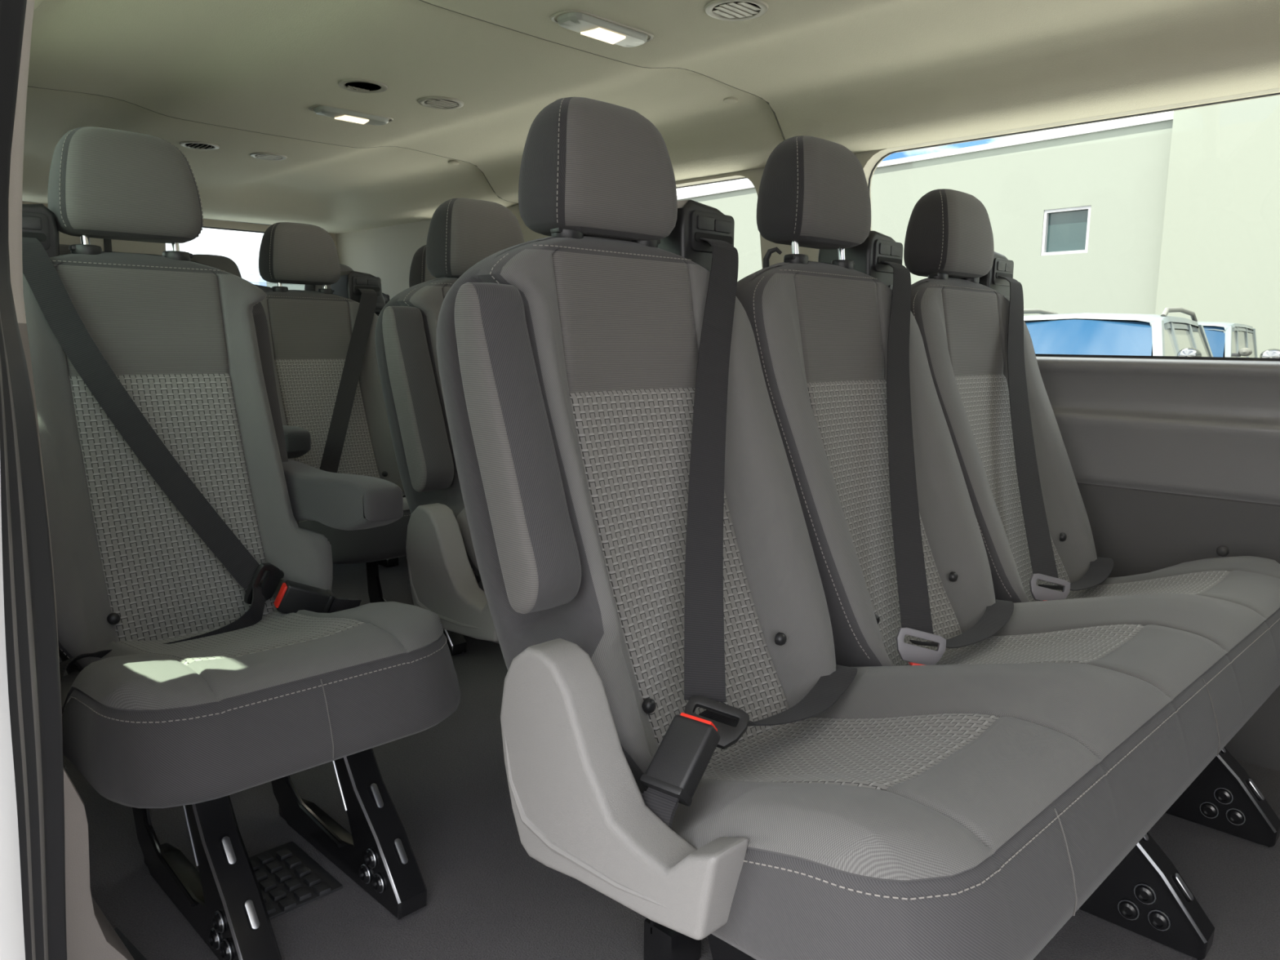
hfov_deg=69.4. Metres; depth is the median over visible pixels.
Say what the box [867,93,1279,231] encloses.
window frame
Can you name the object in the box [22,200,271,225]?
trim
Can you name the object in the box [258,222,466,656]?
seat
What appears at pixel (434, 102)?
ceiling vent
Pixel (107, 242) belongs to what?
door frame
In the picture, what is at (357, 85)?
ceiling vent
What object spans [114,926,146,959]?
trim
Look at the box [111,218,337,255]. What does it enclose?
door
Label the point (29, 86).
trim
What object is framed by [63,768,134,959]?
trim
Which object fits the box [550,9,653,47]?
recessed light
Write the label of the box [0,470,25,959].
vehicle body edge
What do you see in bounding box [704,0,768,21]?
ceiling vent
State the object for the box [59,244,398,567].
seat
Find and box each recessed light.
[308,104,393,125]
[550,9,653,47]
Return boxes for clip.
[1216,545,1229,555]
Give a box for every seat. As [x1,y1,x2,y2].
[22,126,460,959]
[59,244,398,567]
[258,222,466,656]
[374,198,524,644]
[435,97,1279,959]
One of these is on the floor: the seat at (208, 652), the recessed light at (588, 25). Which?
the seat at (208, 652)
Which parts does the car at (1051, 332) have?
roof rail, roof rail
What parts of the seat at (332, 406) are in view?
armrest, backrest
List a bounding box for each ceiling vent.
[179,141,219,150]
[249,152,287,160]
[337,78,387,93]
[417,96,464,109]
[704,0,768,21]
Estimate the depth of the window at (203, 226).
3.81 m
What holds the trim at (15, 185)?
attached to the wall
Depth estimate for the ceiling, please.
1.90 m
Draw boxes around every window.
[164,226,298,284]
[675,177,747,188]
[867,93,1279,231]
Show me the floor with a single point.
(446, 784)
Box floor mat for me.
[248,841,342,919]
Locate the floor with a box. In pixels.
[58,555,1279,959]
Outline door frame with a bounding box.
[103,239,111,251]
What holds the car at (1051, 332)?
on the ground
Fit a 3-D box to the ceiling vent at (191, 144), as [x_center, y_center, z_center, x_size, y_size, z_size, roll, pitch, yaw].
[-1.269,-0.972,2.662,0.105,0.026,0.105,-8,12,-44]
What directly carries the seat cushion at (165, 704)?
on the seat at (208, 652)
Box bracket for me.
[643,918,701,959]
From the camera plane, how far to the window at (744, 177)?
2.60 m
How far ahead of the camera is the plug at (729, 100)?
2.16 m
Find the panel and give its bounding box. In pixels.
[335,88,1279,771]
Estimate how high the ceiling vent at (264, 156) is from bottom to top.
0.024 m
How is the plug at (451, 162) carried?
attached to the ceiling
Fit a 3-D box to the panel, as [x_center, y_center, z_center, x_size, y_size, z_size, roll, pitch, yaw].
[0.384,-0.216,2.526,0.105,1.320,4.850,-8,12,-44]
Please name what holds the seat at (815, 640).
on the floor
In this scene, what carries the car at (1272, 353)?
on the ground
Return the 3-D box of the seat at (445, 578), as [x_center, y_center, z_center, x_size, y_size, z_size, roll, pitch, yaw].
[0.004,-0.016,1.884,0.968,1.088,0.694,-8,12,-44]
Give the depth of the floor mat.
1.37 m
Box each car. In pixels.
[1023,306,1213,356]
[1197,321,1257,357]
[1259,348,1279,358]
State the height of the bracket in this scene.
0.155 m
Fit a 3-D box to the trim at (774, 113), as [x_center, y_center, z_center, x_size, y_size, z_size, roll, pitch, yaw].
[-0.178,-0.776,1.694,1.800,0.123,0.005,-8,12,-44]
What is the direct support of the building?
on the ground
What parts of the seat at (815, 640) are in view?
armrest, backrest, latch plate, headrest post, headrest post, backrest, latch plate, backrest, latch plate, slot plate, slot plate, slot plate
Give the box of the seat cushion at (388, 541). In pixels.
[297,497,410,564]
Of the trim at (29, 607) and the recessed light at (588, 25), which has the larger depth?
the recessed light at (588, 25)
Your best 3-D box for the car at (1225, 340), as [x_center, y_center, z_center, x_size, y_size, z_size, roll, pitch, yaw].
[8.531,-1.619,14.864,2.296,1.860,4.680,8,11,40]
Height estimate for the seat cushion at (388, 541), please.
0.148 m
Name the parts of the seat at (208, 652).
headrest post, headrest post, backrest, slot plate, slot plate, latch plate, armrest, slot plate, slot plate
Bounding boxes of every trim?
[0,0,66,959]
[8,0,62,739]
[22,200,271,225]
[29,86,515,203]
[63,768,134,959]
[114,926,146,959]
[419,0,785,140]
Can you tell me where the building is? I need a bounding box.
[266,95,1279,357]
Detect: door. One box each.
[22,201,104,251]
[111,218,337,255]
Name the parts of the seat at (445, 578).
armrest, backrest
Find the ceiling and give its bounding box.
[22,0,1279,233]
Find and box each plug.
[448,160,458,164]
[723,97,737,103]
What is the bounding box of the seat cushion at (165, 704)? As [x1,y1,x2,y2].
[60,601,460,808]
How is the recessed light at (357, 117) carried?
in the ceiling
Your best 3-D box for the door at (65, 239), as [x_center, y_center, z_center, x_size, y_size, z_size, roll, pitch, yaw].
[-2.360,-0.347,3.233,0.925,1.330,0.045,-8,12,-44]

